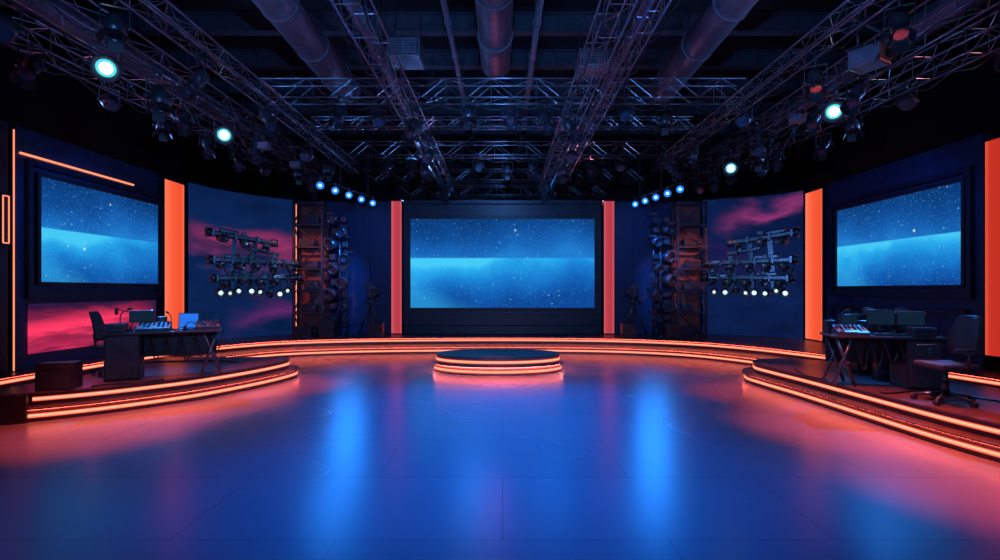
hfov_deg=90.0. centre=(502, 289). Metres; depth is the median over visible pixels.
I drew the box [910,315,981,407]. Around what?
office chair
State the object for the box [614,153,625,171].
stage light
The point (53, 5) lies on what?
lighting truss
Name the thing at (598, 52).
grille
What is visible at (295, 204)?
light strip
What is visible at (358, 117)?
lighting truss
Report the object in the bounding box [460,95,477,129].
stage light
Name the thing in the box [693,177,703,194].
stage light
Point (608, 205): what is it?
column
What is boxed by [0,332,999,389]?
stage
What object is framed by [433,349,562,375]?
podium
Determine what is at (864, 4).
lighting truss
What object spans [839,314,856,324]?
monitor
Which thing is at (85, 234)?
video screen
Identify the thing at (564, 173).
stage light
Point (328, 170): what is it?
stage light
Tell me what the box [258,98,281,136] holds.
stage light
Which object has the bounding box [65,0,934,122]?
ceiling
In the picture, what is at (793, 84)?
ceiling beam
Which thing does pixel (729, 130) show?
ceiling beam
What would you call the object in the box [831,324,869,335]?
mixing console
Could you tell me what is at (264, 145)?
stage light
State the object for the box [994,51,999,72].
stage light
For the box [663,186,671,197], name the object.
lamp
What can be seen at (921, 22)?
lighting truss
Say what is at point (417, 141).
lighting truss
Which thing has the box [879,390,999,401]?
cable
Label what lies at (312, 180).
stage light
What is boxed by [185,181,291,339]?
backdrop
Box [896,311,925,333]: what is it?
monitor
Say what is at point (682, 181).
light bar
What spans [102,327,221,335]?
countertop
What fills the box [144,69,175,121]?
stage light
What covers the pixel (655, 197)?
lamp
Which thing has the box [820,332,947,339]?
countertop
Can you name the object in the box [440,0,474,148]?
ceiling beam
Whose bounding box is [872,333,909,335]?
keyboard
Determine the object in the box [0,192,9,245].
light strip
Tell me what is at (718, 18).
ventilation duct
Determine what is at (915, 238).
video screen
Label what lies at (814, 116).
stage light
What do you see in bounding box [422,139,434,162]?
stage light
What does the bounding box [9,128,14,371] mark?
light strip
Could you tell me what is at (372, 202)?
lamp
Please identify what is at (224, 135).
stage light
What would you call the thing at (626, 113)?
stage light
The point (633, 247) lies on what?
wall panel
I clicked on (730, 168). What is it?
stage light
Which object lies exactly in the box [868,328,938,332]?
countertop
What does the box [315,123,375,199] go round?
light bar
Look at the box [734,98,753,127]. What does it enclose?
stage light
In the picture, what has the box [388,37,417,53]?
grille
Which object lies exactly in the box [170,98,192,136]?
stage light
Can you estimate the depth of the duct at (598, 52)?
11.05 m
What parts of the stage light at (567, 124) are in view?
barn door, barn door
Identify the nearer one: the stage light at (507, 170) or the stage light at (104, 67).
the stage light at (104, 67)
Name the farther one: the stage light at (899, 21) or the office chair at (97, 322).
the office chair at (97, 322)
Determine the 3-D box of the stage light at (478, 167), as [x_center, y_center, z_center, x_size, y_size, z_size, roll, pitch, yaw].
[-0.698,-3.660,14.400,0.306,0.542,0.302,0,0,33]
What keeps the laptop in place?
on the desk at (124, 353)
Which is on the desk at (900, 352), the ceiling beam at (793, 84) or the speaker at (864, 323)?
the speaker at (864, 323)
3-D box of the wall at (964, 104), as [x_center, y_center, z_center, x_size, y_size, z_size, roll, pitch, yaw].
[10.700,-2.300,8.000,0.200,8.200,25.000,0,0,0]
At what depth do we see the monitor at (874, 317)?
7.58 m
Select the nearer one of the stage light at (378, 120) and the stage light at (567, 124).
the stage light at (567, 124)
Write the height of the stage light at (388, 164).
0.718 m
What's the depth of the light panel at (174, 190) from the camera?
12.84 m
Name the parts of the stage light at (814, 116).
barn door, barn door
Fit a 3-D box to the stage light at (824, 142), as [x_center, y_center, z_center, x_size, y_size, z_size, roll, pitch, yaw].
[6.952,-3.172,10.870,0.494,0.718,0.340,0,0,-40]
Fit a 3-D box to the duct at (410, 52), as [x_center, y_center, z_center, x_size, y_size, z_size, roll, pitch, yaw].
[-2.100,-5.675,10.876,0.700,1.450,0.748,0,0,0]
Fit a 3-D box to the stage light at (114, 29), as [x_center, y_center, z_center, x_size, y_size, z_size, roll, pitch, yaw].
[-4.621,-3.217,5.949,0.340,0.668,0.355,0,0,-29]
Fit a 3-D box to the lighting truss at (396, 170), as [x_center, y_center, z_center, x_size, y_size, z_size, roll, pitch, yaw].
[0.041,-5.072,17.900,10.094,2.656,0.459,0,0,0]
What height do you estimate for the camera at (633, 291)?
1.657 m
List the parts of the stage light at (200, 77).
barn door, barn door, barn door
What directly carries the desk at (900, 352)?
on the stage platform at (953, 424)
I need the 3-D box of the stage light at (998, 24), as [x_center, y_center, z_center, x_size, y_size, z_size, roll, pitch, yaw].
[5.842,-3.097,5.647,0.340,0.668,0.355,0,0,29]
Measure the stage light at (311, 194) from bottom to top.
0.718 m
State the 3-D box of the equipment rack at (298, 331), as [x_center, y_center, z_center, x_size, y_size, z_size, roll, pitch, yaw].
[-5.899,1.242,14.813,0.510,0.355,0.314,0,0,-6]
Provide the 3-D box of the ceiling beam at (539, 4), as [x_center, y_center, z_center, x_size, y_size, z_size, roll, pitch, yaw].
[0.700,-5.855,12.000,0.181,1.090,14.000,0,0,0]
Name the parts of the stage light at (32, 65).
barn door, barn door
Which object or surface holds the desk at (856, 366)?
on the stage platform at (953, 424)
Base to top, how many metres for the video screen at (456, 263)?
3.030 m
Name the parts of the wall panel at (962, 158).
moulding, moulding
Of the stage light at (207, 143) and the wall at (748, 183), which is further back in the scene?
the wall at (748, 183)
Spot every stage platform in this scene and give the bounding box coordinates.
[0,357,298,425]
[742,358,999,462]
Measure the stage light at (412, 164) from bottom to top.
0.718 m
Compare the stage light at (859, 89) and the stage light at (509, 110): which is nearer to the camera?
the stage light at (859, 89)
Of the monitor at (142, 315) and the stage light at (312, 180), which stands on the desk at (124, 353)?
the monitor at (142, 315)
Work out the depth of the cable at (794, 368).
8.15 m
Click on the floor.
(359, 456)
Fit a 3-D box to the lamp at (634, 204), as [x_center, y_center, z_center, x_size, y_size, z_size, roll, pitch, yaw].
[4.298,-2.815,16.191,0.250,0.339,0.215,0,0,15]
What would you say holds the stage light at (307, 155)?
hanging from the lighting truss at (147, 3)
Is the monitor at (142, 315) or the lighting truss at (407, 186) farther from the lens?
the lighting truss at (407, 186)
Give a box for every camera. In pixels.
[357,282,378,334]
[626,282,647,334]
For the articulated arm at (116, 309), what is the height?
0.380 m
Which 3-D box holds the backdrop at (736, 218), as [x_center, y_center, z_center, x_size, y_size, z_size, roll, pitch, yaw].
[7.695,-0.745,15.449,2.838,4.330,0.408,0,0,35]
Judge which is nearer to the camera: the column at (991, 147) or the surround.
the column at (991, 147)
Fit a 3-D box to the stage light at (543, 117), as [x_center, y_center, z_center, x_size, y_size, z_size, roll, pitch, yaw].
[0.917,-3.572,10.431,0.340,0.718,0.494,0,0,-17]
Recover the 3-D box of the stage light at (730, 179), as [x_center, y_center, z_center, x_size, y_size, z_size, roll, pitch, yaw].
[5.932,-3.072,13.038,0.340,0.718,0.494,0,0,10]
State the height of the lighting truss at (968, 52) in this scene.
3.058 m
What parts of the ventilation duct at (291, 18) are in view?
hanger rod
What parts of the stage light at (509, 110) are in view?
barn door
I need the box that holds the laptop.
[171,313,198,329]
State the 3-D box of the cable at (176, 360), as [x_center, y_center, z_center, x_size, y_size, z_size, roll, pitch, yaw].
[-6.554,1.408,9.209,1.233,0.024,2.707,0,0,42]
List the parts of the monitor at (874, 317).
casing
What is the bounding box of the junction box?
[284,150,300,168]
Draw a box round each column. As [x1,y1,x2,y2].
[158,177,185,328]
[391,200,402,333]
[603,200,614,333]
[804,187,826,341]
[983,136,999,358]
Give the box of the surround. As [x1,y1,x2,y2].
[403,200,601,333]
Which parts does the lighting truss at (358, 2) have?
hanger rod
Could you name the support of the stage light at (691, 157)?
hanging from the lighting truss at (864, 4)
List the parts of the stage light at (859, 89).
barn door, barn door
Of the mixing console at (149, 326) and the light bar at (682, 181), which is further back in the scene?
the light bar at (682, 181)
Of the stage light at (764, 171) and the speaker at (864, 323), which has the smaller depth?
the speaker at (864, 323)
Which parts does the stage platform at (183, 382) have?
plate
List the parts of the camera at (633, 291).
tripod leg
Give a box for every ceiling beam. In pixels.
[43,12,959,35]
[123,49,899,69]
[167,78,850,95]
[189,101,813,115]
[233,123,779,135]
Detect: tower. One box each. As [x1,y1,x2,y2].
[293,201,352,336]
[647,201,706,336]
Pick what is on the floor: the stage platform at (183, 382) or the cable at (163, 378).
the stage platform at (183, 382)
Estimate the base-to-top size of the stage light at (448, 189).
0.718 m
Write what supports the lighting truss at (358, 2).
hanging from the ceiling
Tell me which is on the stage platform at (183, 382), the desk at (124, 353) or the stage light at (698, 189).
the desk at (124, 353)
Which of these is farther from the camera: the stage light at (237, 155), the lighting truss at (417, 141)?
the lighting truss at (417, 141)
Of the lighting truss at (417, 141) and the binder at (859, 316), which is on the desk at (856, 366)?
the binder at (859, 316)
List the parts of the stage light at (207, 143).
barn door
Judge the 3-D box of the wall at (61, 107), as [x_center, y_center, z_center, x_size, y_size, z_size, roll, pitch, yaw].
[-10.700,-2.300,8.000,0.200,8.200,25.000,0,0,0]
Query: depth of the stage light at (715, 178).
13.93 m
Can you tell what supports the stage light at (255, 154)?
hanging from the lighting truss at (53, 5)
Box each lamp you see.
[315,177,324,189]
[331,183,339,194]
[344,188,352,198]
[357,192,365,202]
[369,197,376,206]
[631,198,638,207]
[641,194,648,204]
[651,190,659,201]
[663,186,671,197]
[675,182,684,193]
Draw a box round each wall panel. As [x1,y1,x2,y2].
[0,120,7,373]
[8,125,160,370]
[301,201,390,333]
[615,201,696,333]
[827,133,990,366]
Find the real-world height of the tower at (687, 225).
4.100 m
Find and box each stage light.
[0,0,25,42]
[9,40,46,89]
[87,37,123,81]
[95,0,132,52]
[97,82,121,111]
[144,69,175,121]
[152,113,173,141]
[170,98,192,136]
[175,55,209,101]
[199,127,216,159]
[212,110,235,144]
[230,142,245,171]
[247,132,265,164]
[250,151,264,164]
[251,129,270,149]
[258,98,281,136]
[258,156,271,175]
[292,159,305,184]
[300,139,313,161]
[306,167,318,192]
[308,179,318,199]
[321,155,334,180]
[328,95,347,129]
[370,102,386,127]
[381,153,393,177]
[400,107,421,143]
[406,153,417,177]
[420,161,432,182]
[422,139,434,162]
[441,179,452,201]
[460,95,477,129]
[472,153,483,171]
[501,95,517,129]
[502,157,512,179]
[528,157,540,180]
[537,102,555,135]
[538,179,548,201]
[557,157,570,182]
[561,107,583,144]
[564,144,578,162]
[583,153,595,177]
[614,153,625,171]
[617,95,634,121]
[656,102,672,135]
[666,155,682,181]
[683,139,698,168]
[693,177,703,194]
[708,167,721,192]
[722,149,739,175]
[722,159,737,185]
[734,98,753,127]
[749,132,765,156]
[750,147,765,171]
[756,156,768,176]
[769,142,784,171]
[789,98,809,123]
[801,102,823,136]
[802,56,828,101]
[812,128,832,160]
[820,83,848,122]
[839,72,869,115]
[841,111,863,141]
[882,0,917,51]
[893,79,918,110]
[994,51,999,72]
[997,5,999,47]
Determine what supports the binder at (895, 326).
on the desk at (856, 366)
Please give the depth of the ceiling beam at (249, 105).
16.98 m
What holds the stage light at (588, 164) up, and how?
hanging from the lighting truss at (417, 141)
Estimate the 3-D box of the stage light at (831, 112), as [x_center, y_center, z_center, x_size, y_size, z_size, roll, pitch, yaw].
[5.516,-3.090,8.322,0.400,0.695,0.503,0,0,34]
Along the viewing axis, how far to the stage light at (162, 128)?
9.55 m
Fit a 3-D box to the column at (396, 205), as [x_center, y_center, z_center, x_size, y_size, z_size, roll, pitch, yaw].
[-3.400,-0.730,16.110,0.364,4.300,0.160,0,0,0]
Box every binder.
[857,314,864,319]
[863,307,872,327]
[891,315,897,328]
[895,308,906,328]
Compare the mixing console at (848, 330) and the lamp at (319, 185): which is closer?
the mixing console at (848, 330)
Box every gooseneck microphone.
[119,307,132,322]
[838,308,850,324]
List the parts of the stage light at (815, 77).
barn door, barn door, barn door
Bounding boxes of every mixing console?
[135,321,171,331]
[196,320,219,329]
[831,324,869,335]
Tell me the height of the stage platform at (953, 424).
0.380 m
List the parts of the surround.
trim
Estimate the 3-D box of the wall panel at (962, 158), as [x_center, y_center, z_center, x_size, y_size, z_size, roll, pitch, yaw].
[8.835,-0.730,11.360,0.250,4.300,4.400,0,0,0]
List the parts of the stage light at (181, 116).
barn door, barn door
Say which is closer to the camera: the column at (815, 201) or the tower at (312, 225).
the column at (815, 201)
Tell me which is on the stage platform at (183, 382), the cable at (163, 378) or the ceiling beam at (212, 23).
the cable at (163, 378)
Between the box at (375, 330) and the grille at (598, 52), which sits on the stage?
the box at (375, 330)
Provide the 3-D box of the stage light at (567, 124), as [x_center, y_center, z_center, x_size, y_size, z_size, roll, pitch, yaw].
[1.298,-3.072,9.352,0.340,0.718,0.494,0,0,-38]
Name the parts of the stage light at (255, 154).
barn door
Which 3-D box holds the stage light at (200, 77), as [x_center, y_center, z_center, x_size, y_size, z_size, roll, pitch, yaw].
[-4.656,-3.192,7.543,0.340,0.718,0.494,0,0,18]
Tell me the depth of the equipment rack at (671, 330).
14.57 m
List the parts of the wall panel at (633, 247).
seam trim, seam trim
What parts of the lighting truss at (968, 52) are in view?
hanger rod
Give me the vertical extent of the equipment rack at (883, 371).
0.505 m
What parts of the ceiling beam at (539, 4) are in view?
hanger rod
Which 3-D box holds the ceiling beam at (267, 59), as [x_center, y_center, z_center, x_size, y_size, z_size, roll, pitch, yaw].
[0.000,-6.175,13.400,21.180,0.440,0.220,0,0,0]
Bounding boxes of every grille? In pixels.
[37,370,70,389]
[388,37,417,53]
[581,49,613,64]
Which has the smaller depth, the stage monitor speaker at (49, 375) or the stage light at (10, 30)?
the stage light at (10, 30)
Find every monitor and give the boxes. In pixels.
[129,310,153,330]
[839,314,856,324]
[866,309,894,333]
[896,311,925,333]
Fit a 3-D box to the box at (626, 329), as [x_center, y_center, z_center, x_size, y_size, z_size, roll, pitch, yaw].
[3.800,1.208,15.093,0.430,0.425,0.314,0,0,0]
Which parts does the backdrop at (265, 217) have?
trim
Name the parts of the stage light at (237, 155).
barn door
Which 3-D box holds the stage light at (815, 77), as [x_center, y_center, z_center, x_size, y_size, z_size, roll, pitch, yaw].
[4.726,-3.192,7.548,0.340,0.718,0.494,0,0,31]
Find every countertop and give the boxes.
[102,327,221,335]
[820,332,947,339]
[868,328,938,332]
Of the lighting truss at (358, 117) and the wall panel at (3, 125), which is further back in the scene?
the lighting truss at (358, 117)
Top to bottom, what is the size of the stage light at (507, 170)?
0.668 m
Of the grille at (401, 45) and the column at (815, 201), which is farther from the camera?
the column at (815, 201)
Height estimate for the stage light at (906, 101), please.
0.542 m
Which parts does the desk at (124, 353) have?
door, modesty panel, crossed leg, crossed leg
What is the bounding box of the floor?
[0,353,999,559]
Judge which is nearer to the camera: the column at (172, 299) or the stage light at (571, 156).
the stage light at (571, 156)
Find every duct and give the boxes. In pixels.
[252,0,360,102]
[386,1,424,69]
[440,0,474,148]
[475,0,512,77]
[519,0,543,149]
[575,33,615,77]
[649,0,757,102]
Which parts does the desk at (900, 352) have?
modesty panel, door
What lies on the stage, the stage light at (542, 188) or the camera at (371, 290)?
the camera at (371, 290)
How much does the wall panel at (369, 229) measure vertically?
4.300 m
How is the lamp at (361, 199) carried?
hanging from the light bar at (340, 123)
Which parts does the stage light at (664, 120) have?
barn door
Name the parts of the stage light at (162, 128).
barn door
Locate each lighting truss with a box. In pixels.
[0,1,318,185]
[7,0,345,190]
[119,0,358,174]
[260,0,744,111]
[311,36,693,131]
[325,0,453,193]
[332,71,672,163]
[361,118,645,186]
[399,185,607,199]
[539,0,643,194]
[556,0,679,189]
[651,0,902,174]
[667,0,999,189]
[687,9,999,190]
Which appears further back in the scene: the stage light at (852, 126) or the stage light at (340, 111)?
the stage light at (340, 111)
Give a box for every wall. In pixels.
[0,0,243,192]
[244,136,760,331]
[761,0,999,365]
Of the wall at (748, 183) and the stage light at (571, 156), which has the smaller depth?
the stage light at (571, 156)
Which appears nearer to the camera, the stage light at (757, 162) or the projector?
the projector
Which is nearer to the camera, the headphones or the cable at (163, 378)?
the cable at (163, 378)
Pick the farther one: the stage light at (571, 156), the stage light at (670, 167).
the stage light at (670, 167)
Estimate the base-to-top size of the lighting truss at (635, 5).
3.160 m
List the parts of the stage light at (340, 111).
barn door, barn door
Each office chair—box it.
[89,311,104,375]
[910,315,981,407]
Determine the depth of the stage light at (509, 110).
10.03 m
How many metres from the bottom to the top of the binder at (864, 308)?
0.360 m
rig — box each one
[204,227,302,297]
[702,227,799,297]
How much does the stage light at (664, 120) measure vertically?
0.668 m
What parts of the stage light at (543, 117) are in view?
barn door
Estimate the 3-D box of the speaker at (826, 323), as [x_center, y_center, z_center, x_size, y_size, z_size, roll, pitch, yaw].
[5.098,0.568,7.804,0.124,0.200,0.128,0,0,5]
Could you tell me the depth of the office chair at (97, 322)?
8.50 m
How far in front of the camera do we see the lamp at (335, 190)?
13.92 m
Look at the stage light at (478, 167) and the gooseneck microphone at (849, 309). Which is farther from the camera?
the stage light at (478, 167)
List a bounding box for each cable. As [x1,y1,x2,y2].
[83,360,237,373]
[91,378,163,386]
[794,368,827,379]
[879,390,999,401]
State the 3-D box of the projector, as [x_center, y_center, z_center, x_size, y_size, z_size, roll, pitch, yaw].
[5.200,-3.438,6.976,0.800,0.695,0.450,0,0,-29]
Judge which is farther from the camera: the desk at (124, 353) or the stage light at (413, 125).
the stage light at (413, 125)
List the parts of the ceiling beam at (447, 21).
hanger rod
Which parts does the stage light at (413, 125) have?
barn door, barn door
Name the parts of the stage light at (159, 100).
barn door, barn door, barn door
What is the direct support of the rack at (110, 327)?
on the desk at (124, 353)
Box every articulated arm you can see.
[115,308,136,330]
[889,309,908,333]
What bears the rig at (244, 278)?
attached to the backdrop at (265, 217)
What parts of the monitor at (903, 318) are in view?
casing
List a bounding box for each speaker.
[35,360,82,390]
[157,316,166,321]
[823,320,834,332]
[857,320,867,329]
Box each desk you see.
[102,327,222,381]
[820,332,947,390]
[849,328,938,371]
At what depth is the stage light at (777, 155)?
11.91 m
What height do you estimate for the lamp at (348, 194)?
0.339 m
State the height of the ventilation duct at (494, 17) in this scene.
1.610 m
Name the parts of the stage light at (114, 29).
barn door, barn door, barn door, barn door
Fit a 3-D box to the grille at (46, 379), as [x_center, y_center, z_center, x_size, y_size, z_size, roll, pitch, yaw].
[-6.337,1.268,7.061,0.387,0.266,0.014,0,0,-17]
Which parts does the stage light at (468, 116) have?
barn door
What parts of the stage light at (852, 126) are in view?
barn door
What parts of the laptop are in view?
lid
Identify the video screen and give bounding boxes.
[34,172,162,286]
[408,216,596,310]
[834,177,964,288]
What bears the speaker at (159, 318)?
on the desk at (124, 353)
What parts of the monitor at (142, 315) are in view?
casing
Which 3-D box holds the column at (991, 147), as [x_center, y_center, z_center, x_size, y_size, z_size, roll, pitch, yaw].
[8.780,-0.750,8.780,0.160,3.900,0.556,0,0,0]
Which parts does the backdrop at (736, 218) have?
trim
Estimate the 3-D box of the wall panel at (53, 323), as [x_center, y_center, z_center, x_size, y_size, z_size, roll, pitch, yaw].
[-8.535,-0.730,10.530,0.250,4.300,3.600,0,0,0]
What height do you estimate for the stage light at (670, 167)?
0.718 m
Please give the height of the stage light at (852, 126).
0.668 m
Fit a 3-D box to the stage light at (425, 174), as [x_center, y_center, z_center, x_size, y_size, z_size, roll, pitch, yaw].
[-1.957,-3.097,12.874,0.355,0.668,0.340,0,0,26]
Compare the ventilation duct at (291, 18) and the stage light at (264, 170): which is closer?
the ventilation duct at (291, 18)
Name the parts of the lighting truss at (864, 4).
hanger rod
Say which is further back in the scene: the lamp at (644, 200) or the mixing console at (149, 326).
the lamp at (644, 200)
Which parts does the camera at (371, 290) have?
tripod leg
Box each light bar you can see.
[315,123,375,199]
[632,181,684,200]
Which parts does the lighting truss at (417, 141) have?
hanger rod, hanger rod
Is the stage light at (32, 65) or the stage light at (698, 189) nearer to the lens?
the stage light at (32, 65)
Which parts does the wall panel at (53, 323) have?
nebula panel, moulding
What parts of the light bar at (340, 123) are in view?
hanger rod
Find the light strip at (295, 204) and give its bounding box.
[295,204,296,325]
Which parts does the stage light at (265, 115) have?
barn door, barn door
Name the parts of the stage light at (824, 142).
barn door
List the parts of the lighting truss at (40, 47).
hanger rod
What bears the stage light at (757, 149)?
hanging from the lighting truss at (921, 22)
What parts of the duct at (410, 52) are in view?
hanger rod, hanger rod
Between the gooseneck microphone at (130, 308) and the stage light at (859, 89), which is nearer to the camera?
the stage light at (859, 89)
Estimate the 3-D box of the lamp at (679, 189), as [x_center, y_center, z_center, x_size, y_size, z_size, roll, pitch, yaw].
[4.897,-2.815,13.791,0.250,0.339,0.215,0,0,20]
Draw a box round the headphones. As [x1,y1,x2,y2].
[183,321,197,329]
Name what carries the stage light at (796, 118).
hanging from the lighting truss at (921, 22)
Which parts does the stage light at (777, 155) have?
barn door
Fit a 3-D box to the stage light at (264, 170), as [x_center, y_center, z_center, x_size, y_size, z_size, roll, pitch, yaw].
[-6.257,-3.260,13.180,0.306,0.542,0.302,0,0,6]
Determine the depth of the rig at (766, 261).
13.65 m
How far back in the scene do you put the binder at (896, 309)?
8.56 m
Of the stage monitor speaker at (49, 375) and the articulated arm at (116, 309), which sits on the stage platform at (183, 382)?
the stage monitor speaker at (49, 375)
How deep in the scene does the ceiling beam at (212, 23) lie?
11.58 m
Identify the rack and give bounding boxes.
[104,323,128,332]
[293,326,312,337]
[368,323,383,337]
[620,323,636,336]
[664,323,680,338]
[872,363,889,379]
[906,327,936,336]
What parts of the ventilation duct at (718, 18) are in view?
hanger rod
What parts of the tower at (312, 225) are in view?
post, post, panel, panel, panel, panel, panel, panel, post, post, cross arm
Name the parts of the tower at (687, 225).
post, post, panel, panel, panel, panel, panel, panel, post, post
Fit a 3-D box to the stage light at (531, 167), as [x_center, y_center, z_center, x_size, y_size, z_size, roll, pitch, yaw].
[0.927,-3.572,14.735,0.340,0.718,0.494,0,0,-27]
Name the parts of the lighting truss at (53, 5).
hanger rod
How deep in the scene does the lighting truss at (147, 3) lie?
8.23 m
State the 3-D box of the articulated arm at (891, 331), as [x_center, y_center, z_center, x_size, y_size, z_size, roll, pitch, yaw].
[5.965,0.477,7.577,0.309,0.380,0.080,0,0,20]
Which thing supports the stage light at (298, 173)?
hanging from the lighting truss at (53, 5)
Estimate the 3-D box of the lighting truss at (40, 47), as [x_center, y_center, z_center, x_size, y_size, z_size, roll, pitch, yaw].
[-6.694,-4.871,9.493,0.439,3.058,15.031,0,0,4]
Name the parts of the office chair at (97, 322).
backrest, seat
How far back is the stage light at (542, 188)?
15.42 m
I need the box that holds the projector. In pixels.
[846,15,894,74]
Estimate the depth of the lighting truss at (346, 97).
10.19 m
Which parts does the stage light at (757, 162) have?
barn door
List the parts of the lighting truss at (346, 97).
hanger rod, hanger rod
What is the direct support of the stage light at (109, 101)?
hanging from the lighting truss at (40, 47)
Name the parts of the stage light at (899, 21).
barn door, barn door, barn door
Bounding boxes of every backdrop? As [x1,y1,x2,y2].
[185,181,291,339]
[703,190,804,338]
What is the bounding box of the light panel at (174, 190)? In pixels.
[165,179,183,328]

